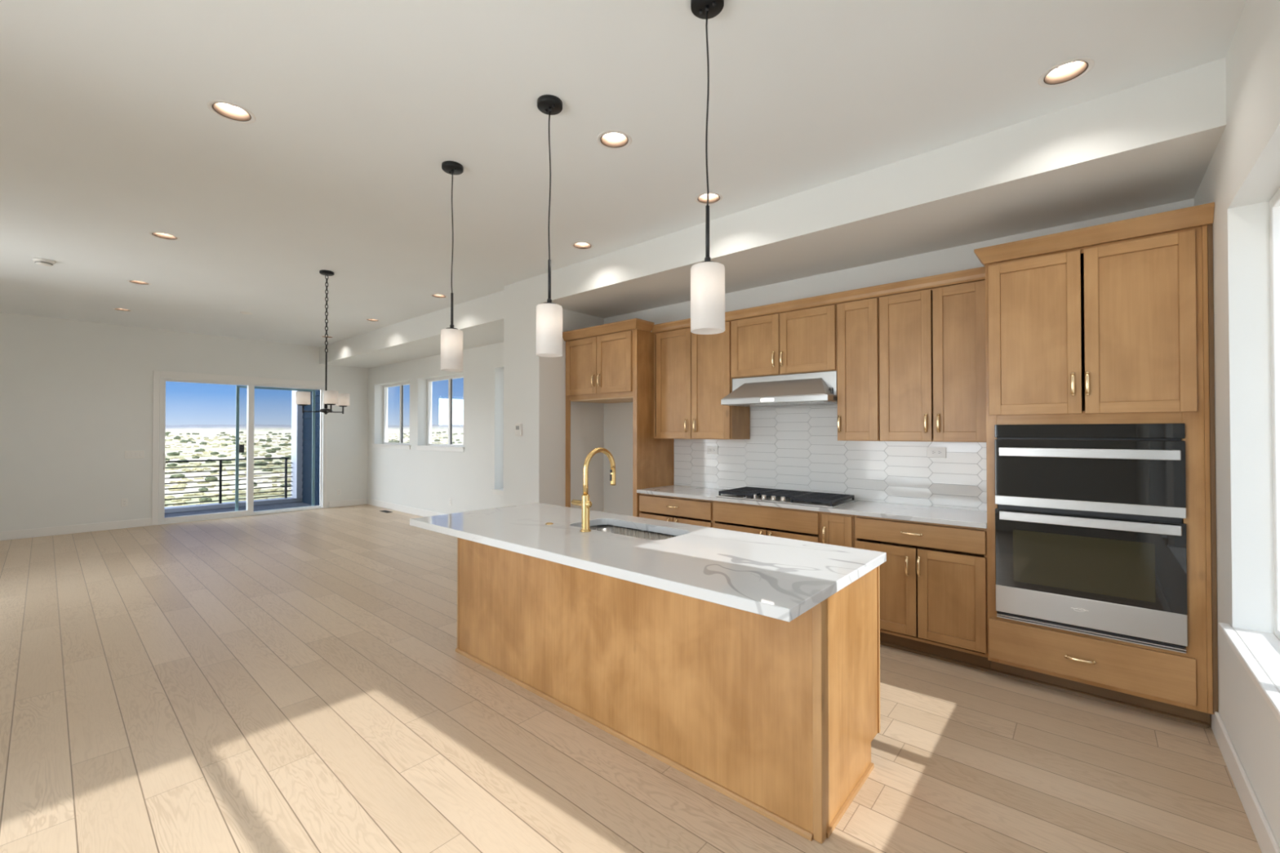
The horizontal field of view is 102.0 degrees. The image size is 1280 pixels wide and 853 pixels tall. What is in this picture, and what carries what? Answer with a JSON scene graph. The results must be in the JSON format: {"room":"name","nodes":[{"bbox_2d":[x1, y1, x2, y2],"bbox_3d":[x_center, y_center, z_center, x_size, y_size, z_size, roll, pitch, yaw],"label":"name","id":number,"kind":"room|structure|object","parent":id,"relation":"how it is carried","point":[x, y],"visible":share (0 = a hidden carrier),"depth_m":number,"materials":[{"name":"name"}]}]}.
{"room":"open-plan kitchen","nodes":[
{"label":"open-plan kitchen","id":0,"kind":"room"},
{"bbox_2d":[0,311,368,531],"bbox_3d":[-7.711,0.009,8.128,0.150,3.077,6.491,-1,-1,41],"label":"wall","id":1,"kind":"structure","parent":0,"point":[76,396],"depth_m":7.69,"materials":[{"name":"paint"}]},
{"bbox_2d":[0,518,151,540],"bbox_3d":[-8.651,1.474,6.908,0.014,0.120,3.140,-1,-1,41],"label":"baseboard","id":2,"kind":"structure","parent":1,"relation":"attached to","point":[55,531],"depth_m":7.46,"materials":[{"name":"white"}]},
{"bbox_2d":[120,498,128,506],"bbox_3d":[-7.822,1.152,7.867,0.008,0.118,0.073,-1,-1,41],"label":"wall outlet","id":3,"kind":"object","parent":1,"relation":"attached to","point":[124,502],"visible":1,"depth_m":7.87,"materials":[{"name":"white plastic"}]},
{"bbox_2d":[124,450,144,458],"bbox_3d":[-7.752,0.431,7.956,0.008,0.117,0.208,-1,-1,41],"label":"switch plate","id":4,"kind":"object","parent":1,"relation":"attached to","point":[128,454],"visible":1,"depth_m":7.95,"materials":[{"name":"white plastic"}]},
{"bbox_2d":[151,370,327,525],"bbox_3d":[-6.841,0.344,9.051,0.186,2.425,2.450,-1,-1,41],"label":"door","id":5,"kind":"structure","parent":1,"relation":"in","point":[160,377],"depth_m":8.82,"materials":[{"name":"white plastic"}]},
{"bbox_2d":[235,385,315,511],"bbox_3d":[-6.621,0.416,9.469,0.038,2.250,1.220,-1,-1,41],"label":"screen door","id":6,"kind":"structure","parent":5,"relation":"attached to","point":[239,448],"depth_m":9.12,"materials":[{"name":"white"}]},
{"bbox_2d":[337,488,341,495],"bbox_3d":[-5.869,1.278,10.110,0.008,0.118,0.073,-1,-1,41],"label":"wall outlet","id":7,"kind":"object","parent":1,"relation":"attached to","point":[339,491],"visible":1,"depth_m":10.11,"materials":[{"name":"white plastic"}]},
{"bbox_2d":[328,497,367,507],"bbox_3d":[-5.756,1.510,10.233,0.014,0.120,0.697,-1,-1,41],"label":"baseboard","id":8,"kind":"structure","parent":1,"relation":"attached to","point":[358,501],"depth_m":10.22,"materials":[{"name":"white"}]},
{"bbox_2d":[367,342,503,514],"bbox_3d":[-3.168,0.014,8.648,6.321,3.077,0.259,-1,-1,41],"label":"wall","id":9,"kind":"structure","parent":0,"point":[421,479],"depth_m":8.57,"materials":[{"name":"paint"}]},
{"bbox_2d":[371,382,410,448],"bbox_3d":[-4.653,-0.209,9.898,1.600,1.250,0.260,-1,-1,41],"label":"window","id":10,"kind":"structure","parent":9,"relation":"in","point":[401,445],"depth_m":9.96,"materials":[{"name":"white plastic"}]},
{"bbox_2d":[366,497,444,516],"bbox_3d":[-3.201,1.491,8.480,6.171,0.120,0.014,-1,-1,41],"label":"baseboard","id":11,"kind":"structure","parent":9,"relation":"attached to","point":[415,511],"depth_m":9.45,"materials":[{"name":"white"}]},
{"bbox_2d":[414,374,464,452],"bbox_3d":[-3.277,-0.222,8.700,1.600,1.250,0.260,-1,-1,41],"label":"window","id":12,"kind":"structure","parent":9,"relation":"in","point":[450,446],"depth_m":8.76,"materials":[{"name":"white plastic"}]},
{"bbox_2d":[490,488,503,495],"bbox_3d":[-1.580,0.061,7.220,1.352,1.847,0.260,-1,-1,41],"label":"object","id":13,"kind":"structure","parent":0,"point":[495,491],"depth_m":7.47,"materials":[{"name":"white plastic"}]},
{"bbox_2d":[503,275,604,511],"bbox_3d":[-0.868,-0.014,5.999,0.626,3.077,1.235,-1,-1,41],"label":"wall","id":14,"kind":"structure","parent":0,"point":[535,386],"depth_m":5.56,"materials":[{"name":"paint"}]},
{"bbox_2d":[515,422,522,436],"bbox_3d":[-1.298,0.034,5.536,0.120,0.150,0.026,-1,-1,41],"label":"thermostat","id":15,"kind":"object","parent":14,"relation":"attached to","point":[518,426],"visible":1,"depth_m":5.52,"materials":[{"name":"white plastic"}]},
{"bbox_2d":[0,0,1246,346],"bbox_3d":[-3.223,-1.720,4.411,11.826,0.300,6.750,-1,-1,41],"label":"ceiling","id":16,"kind":"structure","parent":0,"point":[110,138],"depth_m":2.66,"materials":[{"name":"paint"}]},
{"bbox_2d":[31,257,55,266],"bbox_3d":[-5.608,-1.542,4.878,0.144,0.044,0.144,-1,-1,41],"label":"smoke detector","id":17,"kind":"object","parent":16,"relation":"attached to","point":[44,262],"visible":1,"depth_m":4.85,"materials":[{"name":"white plastic"}]},
{"bbox_2d":[111,307,132,311],"bbox_3d":[-6.843,-1.580,6.856,0.196,0.077,0.196,-1,-1,41],"label":"recessed light","id":18,"kind":"object","parent":16,"relation":"in","point":[114,308],"visible":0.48,"depth_m":6.89,"materials":[{"name":"white"}]},
{"bbox_2d":[126,280,151,284],"bbox_3d":[-5.416,-1.593,5.609,0.196,0.077,0.196,-1,-1,41],"label":"recessed light","id":19,"kind":"object","parent":16,"relation":"in","point":[135,282],"visible":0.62,"depth_m":5.64,"materials":[{"name":"white"}]},
{"bbox_2d":[148,231,180,240],"bbox_3d":[-3.922,-1.608,4.280,0.196,0.077,0.196,-1,-1,41],"label":"recessed light","id":20,"kind":"object","parent":16,"relation":"in","point":[165,236],"visible":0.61,"depth_m":4.32,"materials":[{"name":"white"}]},
{"bbox_2d":[206,99,256,124],"bbox_3d":[-2.063,-1.625,2.622,0.196,0.077,0.196,-1,-1,41],"label":"recessed light","id":21,"kind":"object","parent":16,"relation":"in","point":[229,111],"visible":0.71,"depth_m":2.66,"materials":[{"name":"white"}]},
{"bbox_2d":[240,311,253,314],"bbox_3d":[-5.344,-1.536,7.039,0.144,0.010,0.144,-1,-1,41],"label":"sprinkler cover","id":22,"kind":"object","parent":16,"relation":"attached to","point":[243,313],"visible":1,"depth_m":7.01,"materials":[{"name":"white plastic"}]},
{"bbox_2d":[295,270,350,414],"bbox_3d":[-3.124,-0.843,5.209,0.449,1.436,0.476,-1,-1,41],"label":"chandelier","id":23,"kind":"object","parent":16,"relation":"hanging from","point":[330,397],"visible":1,"depth_m":5.19,"materials":[{"name":"black metal"}]},
{"bbox_2d":[364,318,380,321],"bbox_3d":[-3.862,-1.573,7.493,0.196,0.077,0.196,-1,-1,41],"label":"recessed light","id":24,"kind":"object","parent":16,"relation":"in","point":[367,319],"visible":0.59,"depth_m":7.55,"materials":[{"name":"white"}]},
{"bbox_2d":[319,290,503,368],"bbox_3d":[-3.487,-1.367,8.181,6.171,0.325,0.887,-1,-1,41],"label":"soffit","id":25,"kind":"structure","parent":16,"relation":"attached to","point":[480,320],"depth_m":7.54,"materials":[{"name":"paint"}]},
{"bbox_2d":[430,293,448,298],"bbox_3d":[-2.389,-1.587,6.170,0.196,0.077,0.196,-1,-1,41],"label":"recessed light","id":26,"kind":"object","parent":16,"relation":"in","point":[435,295],"visible":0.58,"depth_m":6.22,"materials":[{"name":"white"}]},
{"bbox_2d":[440,160,463,371],"bbox_3d":[-1.140,-0.962,3.146,0.127,1.242,0.127,-1,-1,41],"label":"pendant light","id":27,"kind":"object","parent":16,"relation":"hanging from","point":[451,338],"visible":1,"depth_m":3.10,"materials":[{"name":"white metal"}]},
{"bbox_2d":[536,94,562,357],"bbox_3d":[-0.443,-0.968,2.540,0.127,1.242,0.127,-1,-1,41],"label":"pendant light","id":28,"kind":"object","parent":16,"relation":"hanging from","point":[548,314],"visible":1,"depth_m":2.49,"materials":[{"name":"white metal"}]},
{"bbox_2d":[570,241,593,249],"bbox_3d":[-0.500,-1.605,4.502,0.196,0.077,0.196,-1,-1,41],"label":"recessed light","id":29,"kind":"object","parent":16,"relation":"in","point":[578,245],"visible":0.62,"depth_m":4.56,"materials":[{"name":"white"}]},
{"bbox_2d":[596,129,631,150],"bbox_3d":[-0.142,-1.623,2.874,0.196,0.077,0.196,-1,-1,41],"label":"recessed light","id":30,"kind":"object","parent":16,"relation":"in","point":[613,140],"visible":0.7,"depth_m":2.92,"materials":[{"name":"white"}]},
{"bbox_2d":[690,0,724,334],"bbox_3d":[0.252,-0.975,1.935,0.127,1.242,0.127,-1,-1,41],"label":"pendant light","id":31,"kind":"object","parent":16,"relation":"hanging from","point":[707,277],"visible":1,"depth_m":1.89,"materials":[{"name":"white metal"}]},
{"bbox_2d":[694,191,723,204],"bbox_3d":[0.476,-1.615,3.592,0.196,0.077,0.196,-1,-1,41],"label":"recessed light","id":32,"kind":"object","parent":16,"relation":"in","point":[713,197],"visible":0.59,"depth_m":3.64,"materials":[{"name":"white"}]},
{"bbox_2d":[539,57,1226,318],"bbox_3d":[1.053,-1.427,4.143,4.728,0.292,0.935,-1,-1,41],"label":"soffit","id":33,"kind":"structure","parent":16,"relation":"attached to","point":[1154,143],"depth_m":3.08,"materials":[{"name":"paint"}]},
{"bbox_2d":[1038,57,1094,87],"bbox_3d":[1.917,-1.628,2.336,0.196,0.077,0.196,-1,-1,41],"label":"recessed light","id":34,"kind":"object","parent":16,"relation":"in","point":[1068,71],"visible":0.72,"depth_m":2.37,"materials":[{"name":"white"}]},
{"bbox_2d":[0,504,1262,852],"bbox_3d":[-3.223,1.632,4.375,11.826,0.250,6.750,-1,-1,41],"label":"floor","id":35,"kind":"structure","parent":0,"point":[296,682],"depth_m":2.45,"materials":[{"name":"brown wood"}]},
{"bbox_2d":[562,318,674,516],"bbox_3d":[-0.229,0.256,5.431,1.078,2.525,0.646,-1,-1,41],"label":"refrigerator surround","id":36,"kind":"object","parent":35,"relation":"on","point":[613,362],"visible":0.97,"depth_m":5.11,"materials":[{"name":"brown wood"}]},
{"bbox_2d":[455,537,880,844],"bbox_3d":[-0.069,1.054,2.902,2.482,0.874,0.687,-1,-1,41],"label":"base cabinet","id":37,"kind":"object","parent":35,"relation":"on","point":[780,718],"visible":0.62,"depth_m":2.22,"materials":[{"name":"brown wood"}]},
{"bbox_2d":[409,502,886,622],"bbox_3d":[-0.166,0.595,2.801,2.529,0.041,0.997,-1,-1,41],"label":"countertop","id":38,"kind":"structure","parent":37,"relation":"on","point":[780,578],"depth_m":2.30,"materials":[{"name":"stone"}]},
{"bbox_2d":[570,447,615,532],"bbox_3d":[-0.260,0.347,2.947,0.143,0.457,0.262,-1,-1,41],"label":"faucet","id":39,"kind":"object","parent":38,"relation":"on","point":[584,503],"visible":1,"depth_m":2.84,"materials":[{"name":"gold metal"}]},
{"bbox_2d":[589,524,676,539],"bbox_3d":[-0.070,0.719,2.946,0.724,0.202,0.354,-1,-1,41],"label":"sink","id":40,"kind":"object","parent":38,"relation":"in","point":[646,535],"visible":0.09,"depth_m":3.15,"materials":[{"name":"silver metal"}]},
{"bbox_2d":[639,493,713,527],"bbox_3d":[0.468,1.070,4.850,0.823,0.884,0.592,-1,-1,41],"label":"base cabinet","id":41,"kind":"object","parent":35,"relation":"on","point":[697,512],"visible":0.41,"depth_m":4.65,"materials":[{"name":"brown wood"}]},
{"bbox_2d":[712,500,821,542],"bbox_3d":[1.130,1.063,4.274,0.929,0.884,0.592,-1,-1,41],"label":"base cabinet","id":42,"kind":"object","parent":35,"relation":"on","point":[784,522],"visible":0.28,"depth_m":4.06,"materials":[{"name":"brown wood"}]},
{"bbox_2d":[636,484,986,528],"bbox_3d":[1.207,0.605,4.216,2.776,0.030,0.586,-1,-1,41],"label":"countertop","id":43,"kind":"structure","parent":42,"relation":"on","point":[940,515],"depth_m":3.71,"materials":[{"name":"stone"}]},
{"bbox_2d":[715,486,857,507],"bbox_3d":[1.175,0.566,4.224,0.990,0.048,0.500,-1,-1,41],"label":"cooktop","id":44,"kind":"object","parent":43,"relation":"in","point":[768,495],"visible":1,"depth_m":4.11,"materials":[{"name":"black glass"}]},
{"bbox_2d":[821,511,854,547],"bbox_3d":[1.571,1.059,3.890,0.235,0.884,0.592,-1,-1,41],"label":"base cabinet","id":45,"kind":"object","parent":35,"relation":"on","point":[837,529],"visible":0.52,"depth_m":3.69,"materials":[{"name":"brown wood"}]},
{"bbox_2d":[853,515,991,668],"bbox_3d":[1.956,1.056,3.555,0.783,0.884,0.592,-1,-1,41],"label":"base cabinet","id":46,"kind":"object","parent":35,"relation":"on","point":[934,576],"visible":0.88,"depth_m":3.31,"materials":[{"name":"brown wood"}]},
{"bbox_2d":[973,202,1218,727],"bbox_3d":[2.565,0.218,3.001,0.967,2.548,0.642,-1,-1,41],"label":"tall cabinet","id":47,"kind":"object","parent":35,"relation":"on","point":[1113,322],"visible":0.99,"depth_m":2.71,"materials":[{"name":"brown wood"}]},
{"bbox_2d":[880,640,1208,728],"bbox_3d":[1.423,1.490,3.770,3.678,0.020,0.014,-1,-1,41],"label":"toe kick","id":48,"kind":"object","parent":47,"relation":"attached to","point":[1184,719],"depth_m":2.94,"materials":[{"name":"brown wood"}]},
{"bbox_2d":[994,423,1187,653],"bbox_3d":[2.551,0.551,2.988,0.776,1.125,0.618,-1,-1,41],"label":"wall oven","id":49,"kind":"object","parent":47,"relation":"in","point":[1091,532],"visible":1,"depth_m":2.75,"materials":[{"name":"black"}]},
{"bbox_2d":[603,198,1194,515],"bbox_3d":[1.513,-0.030,4.542,4.878,3.077,0.307,-1,-1,41],"label":"wall","id":50,"kind":"structure","parent":0,"point":[787,448],"depth_m":4.33,"materials":[{"name":"grey tile"}]},
{"bbox_2d":[653,320,750,439],"bbox_3d":[0.557,-0.402,4.923,0.880,1.040,0.376,-1,-1,41],"label":"upper cabinet","id":51,"kind":"object","parent":50,"relation":"attached to","point":[692,372],"visible":0.94,"depth_m":4.76,"materials":[{"name":"brown wood"}]},
{"bbox_2d":[706,445,718,453],"bbox_3d":[0.703,0.229,5.035,0.125,0.078,0.008,-1,-1,41],"label":"wall outlet","id":52,"kind":"object","parent":50,"relation":"attached to","point":[710,449],"visible":1,"depth_m":5.03,"materials":[{"name":"white plastic"}]},
{"bbox_2d":[731,303,837,378],"bbox_3d":[1.236,-0.675,4.335,0.916,0.507,0.376,-1,-1,41],"label":"upper cabinet","id":53,"kind":"object","parent":50,"relation":"attached to","point":[802,340],"visible":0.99,"depth_m":4.18,"materials":[{"name":"brown wood"}]},
{"bbox_2d":[720,370,837,407],"bbox_3d":[1.194,-0.300,4.283,0.913,0.240,0.504,-1,-1,41],"label":"range hood","id":54,"kind":"object","parent":53,"relation":"attached to","point":[813,388],"visible":0.87,"depth_m":4.13,"materials":[{"name":"silver metal"}]},
{"bbox_2d":[651,266,985,333],"bbox_3d":[1.167,-0.964,4.187,2.775,0.073,0.052,-1,-1,41],"label":"crown molding","id":55,"kind":"structure","parent":53,"relation":"attached to","point":[975,274],"depth_m":3.83,"materials":[{"name":"brown wood"}]},
{"bbox_2d":[836,297,879,440],"bbox_3d":[1.696,-0.413,3.932,0.300,1.040,0.376,-1,-1,41],"label":"upper cabinet","id":56,"kind":"object","parent":50,"relation":"attached to","point":[858,321],"visible":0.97,"depth_m":3.81,"materials":[{"name":"brown wood"}]},
{"bbox_2d":[879,280,986,442],"bbox_3d":[2.065,-0.416,3.611,0.674,1.040,0.376,-1,-1,41],"label":"upper cabinet","id":57,"kind":"object","parent":50,"relation":"attached to","point":[932,344],"visible":0.9,"depth_m":3.48,"materials":[{"name":"brown wood"}]},
{"bbox_2d":[926,446,946,457],"bbox_3d":[2.155,0.188,3.771,0.125,0.078,0.008,-1,-1,41],"label":"wall outlet","id":58,"kind":"object","parent":50,"relation":"attached to","point":[931,452],"visible":1,"depth_m":3.77,"materials":[{"name":"white plastic"}]},
{"bbox_2d":[931,449,935,454],"bbox_3d":[2.139,0.189,3.782,0.028,0.034,0.002,-1,-1,41],"label":"receptacle","id":59,"kind":"object","parent":58,"relation":"attached to","point":[933,451],"depth_m":3.78,"materials":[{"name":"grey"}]},
{"bbox_2d":[937,449,941,454],"bbox_3d":[2.169,0.188,3.756,0.028,0.034,0.002,-1,-1,41],"label":"receptacle","id":60,"kind":"object","parent":58,"relation":"attached to","point":[939,451],"depth_m":3.76,"materials":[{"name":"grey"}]},
{"bbox_2d":[1194,0,1279,847],"bbox_3d":[1.097,-0.074,0.434,0.190,3.077,6.450,-1,-1,41],"label":"wall","id":61,"kind":"structure","parent":0,"point":[1242,176],"depth_m":2.17,"materials":[{"name":"paint"}]},
{"bbox_2d":[1211,711,1279,852],"bbox_3d":[0.909,1.401,0.357,0.014,0.125,5.810,-1,-1,41],"label":"baseboard","id":62,"kind":"structure","parent":61,"relation":"attached to","point":[1267,842],"depth_m":1.99,"materials":[{"name":"white"}]},
{"bbox_2d":[1218,187,1279,722],"bbox_3d":[2.118,-0.009,1.643,0.210,1.867,1.505,-1,-1,41],"label":"window","id":63,"kind":"structure","parent":61,"relation":"in","point":[1258,652],"depth_m":2.11,"materials":[{"name":"white plastic"}]},
{"label":"outside","id":64,"kind":"structure","parent":0,"visible":0},
{"bbox_2d":[164,501,311,517],"bbox_3d":[-8.998,1.724,8.302,2.044,0.250,7.190,-1,-1,41],"label":"deck","id":65,"kind":"object","parent":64,"point":[292,504],"depth_m":10.18,"materials":[{"name":"grey"}]},
{"bbox_2d":[164,497,302,513],"bbox_3d":[-9.656,1.562,8.876,0.300,0.085,7.190,-1,-1,41],"label":"curb","id":66,"kind":"object","parent":65,"relation":"on","point":[276,500],"depth_m":10.28,"materials":[{"name":"grey"}]},
{"bbox_2d":[164,457,292,505],"bbox_3d":[-9.712,1.079,8.817,0.050,0.880,6.620,-1,-1,41],"label":"deck railing","id":67,"kind":"object","parent":66,"relation":"on","point":[286,463],"visible":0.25,"depth_m":10.35,"materials":[{"name":"black metal"}]},
{"bbox_2d":[290,388,303,498],"bbox_3d":[-7.391,-0.086,11.344,0.379,3.264,0.300,-1,-1,41],"label":"post","id":68,"kind":"object","parent":66,"relation":"on","point":[296,410],"visible":0.32,"depth_m":11.16,"materials":[{"name":"grey paint"}]},
{"bbox_2d":[302,389,319,505],"bbox_3d":[-6.620,-0.101,10.719,1.603,3.450,0.170,-1,-1,41],"label":"wall","id":69,"kind":"structure","parent":65,"relation":"on","point":[307,416],"depth_m":10.86,"materials":[{"name":"blue"}]},
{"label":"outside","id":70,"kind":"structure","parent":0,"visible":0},
{"bbox_2d":[164,424,463,506],"bbox_3d":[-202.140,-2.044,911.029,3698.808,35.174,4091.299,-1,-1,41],"label":"terrain","id":71,"kind":"structure","parent":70,"point":[210,431],"depth_m":142.88,"materials":[{"name":"beige sand"}]},
{"bbox_2d":[166,462,177,466],"bbox_3d":[-68.970,5.641,76.392,1.115,0.519,1.133,0,-1,24],"label":"desert shrub","id":72,"kind":"object","parent":71,"relation":"on","point":[171,464],"visible":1,"depth_m":76.08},
{"bbox_2d":[166,451,179,455],"bbox_3d":[-94.440,5.553,104.949,2.205,0.896,1.338,0,-1,-25],"label":"desert shrub","id":73,"kind":"object","parent":71,"relation":"on","point":[174,453],"visible":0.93,"depth_m":104.55,"materials":[{"name":"green plant"}]},
{"bbox_2d":[168,473,185,477],"bbox_3d":[-53.823,5.770,60.339,1.503,0.555,1.152,0,-1,-18],"label":"desert shrub","id":74,"kind":"object","parent":71,"relation":"on","point":[180,475],"visible":0.75,"depth_m":59.99,"materials":[{"name":"green plant"}]},
{"bbox_2d":[176,458,188,463],"bbox_3d":[-74.967,5.713,85.051,1.601,0.712,1.503,0,-1,21],"label":"desert shrub","id":75,"kind":"object","parent":71,"relation":"on","point":[184,459],"visible":0.51,"depth_m":84.70,"materials":[{"name":"green plant"}]},
{"bbox_2d":[194,448,204,452],"bbox_3d":[-109.985,6.036,129.454,1.781,0.878,2.214,0,-1,33],"label":"desert shrub","id":76,"kind":"object","parent":71,"relation":"on","point":[199,450],"visible":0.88,"depth_m":129.02,"materials":[{"name":"green plant"}]},
{"bbox_2d":[198,487,208,491],"bbox_3d":[-39.116,5.634,46.446,0.825,0.342,0.667,-1,-1,39],"label":"desert shrub","id":77,"kind":"object","parent":71,"relation":"on","point":[202,489],"visible":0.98,"depth_m":46.24,"materials":[{"name":"green plant"}]},
{"bbox_2d":[198,497,212,501],"bbox_3d":[-33.267,5.608,39.727,0.746,0.405,0.710,0,-1,22],"label":"desert shrub","id":78,"kind":"object","parent":71,"relation":"on","point":[202,499],"visible":0.78,"depth_m":39.56,"materials":[{"name":"green plant"}]},
{"bbox_2d":[204,458,216,462],"bbox_3d":[-69.709,5.631,84.200,1.444,0.716,1.671,0,-1,-21],"label":"desert shrub","id":79,"kind":"object","parent":71,"relation":"on","point":[207,459],"visible":0.58,"depth_m":83.71,"materials":[{"name":"green plant"}]},
{"bbox_2d":[204,476,217,480],"bbox_3d":[-45.784,5.599,55.389,1.103,0.615,1.097,0,-1,-35],"label":"desert shrub","id":80,"kind":"object","parent":71,"relation":"on","point":[206,478],"visible":0.8,"depth_m":55.04,"materials":[{"name":"green plant"}]},
{"bbox_2d":[209,451,218,454],"bbox_3d":[-86.871,5.454,105.875,1.040,0.662,1.432,0,-1,23],"label":"desert shrub","id":81,"kind":"object","parent":71,"relation":"on","point":[214,452],"visible":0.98,"depth_m":105.56,"materials":[{"name":"green plant"}]},
{"bbox_2d":[222,458,231,463],"bbox_3d":[-64.645,5.448,80.937,1.638,0.714,1.131,0,-1,-19],"label":"desert shrub","id":82,"kind":"object","parent":71,"relation":"on","point":[224,461],"visible":0.74,"depth_m":80.64,"materials":[{"name":"green plant"}]},
{"bbox_2d":[239,462,246,467],"bbox_3d":[-54.000,5.266,70.691,1.802,0.698,1.156,0,-1,-8],"label":"desert shrub","id":83,"kind":"object","parent":71,"relation":"on","point":[240,466],"visible":0.57,"depth_m":70.24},
{"bbox_2d":[253,461,267,466],"bbox_3d":[-55.597,5.477,76.043,1.256,0.759,1.720,0,-1,30],"label":"desert shrub","id":84,"kind":"object","parent":71,"relation":"on","point":[257,462],"visible":0.68,"depth_m":75.82,"materials":[{"name":"green plant"}]},
{"bbox_2d":[261,444,271,447],"bbox_3d":[-108.981,5.738,151.274,2.135,0.907,2.141,0,-1,-3],"label":"desert shrub","id":85,"kind":"object","parent":71,"relation":"on","point":[262,446],"visible":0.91,"depth_m":150.50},
{"bbox_2d":[262,469,273,471],"bbox_3d":[-46.548,5.453,64.918,1.186,0.422,0.937,0,-1,-6],"label":"desert shrub","id":86,"kind":"object","parent":71,"relation":"on","point":[264,470],"visible":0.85,"depth_m":64.55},
{"bbox_2d":[266,449,275,453],"bbox_3d":[-83.446,5.570,117.409,1.658,0.815,2.086,0,-1,13],"label":"desert shrub","id":87,"kind":"object","parent":71,"relation":"on","point":[267,451],"visible":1,"depth_m":116.77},
{"bbox_2d":[271,447,280,450],"bbox_3d":[-89.847,5.546,128.106,1.815,0.750,1.826,0,-1,7],"label":"desert shrub","id":88,"kind":"object","parent":71,"relation":"on","point":[275,448],"visible":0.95,"depth_m":127.62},
{"bbox_2d":[279,455,291,460],"bbox_3d":[-63.916,5.720,93.586,1.792,0.819,2.326,0,-1,3],"label":"desert shrub","id":89,"kind":"object","parent":71,"relation":"on","point":[290,456],"visible":0.41,"depth_m":93.46,"materials":[{"name":"green plant"}]},
{"bbox_2d":[164,433,463,506],"bbox_3d":[-107.849,6.509,279.437,462.448,4.524,275.658,-1,-1,41],"label":"scrub brush","id":90,"kind":"object","parent":71,"relation":"on","point":[197,464],"visible":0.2,"depth_m":66.88,"materials":[{"name":"green plant"}]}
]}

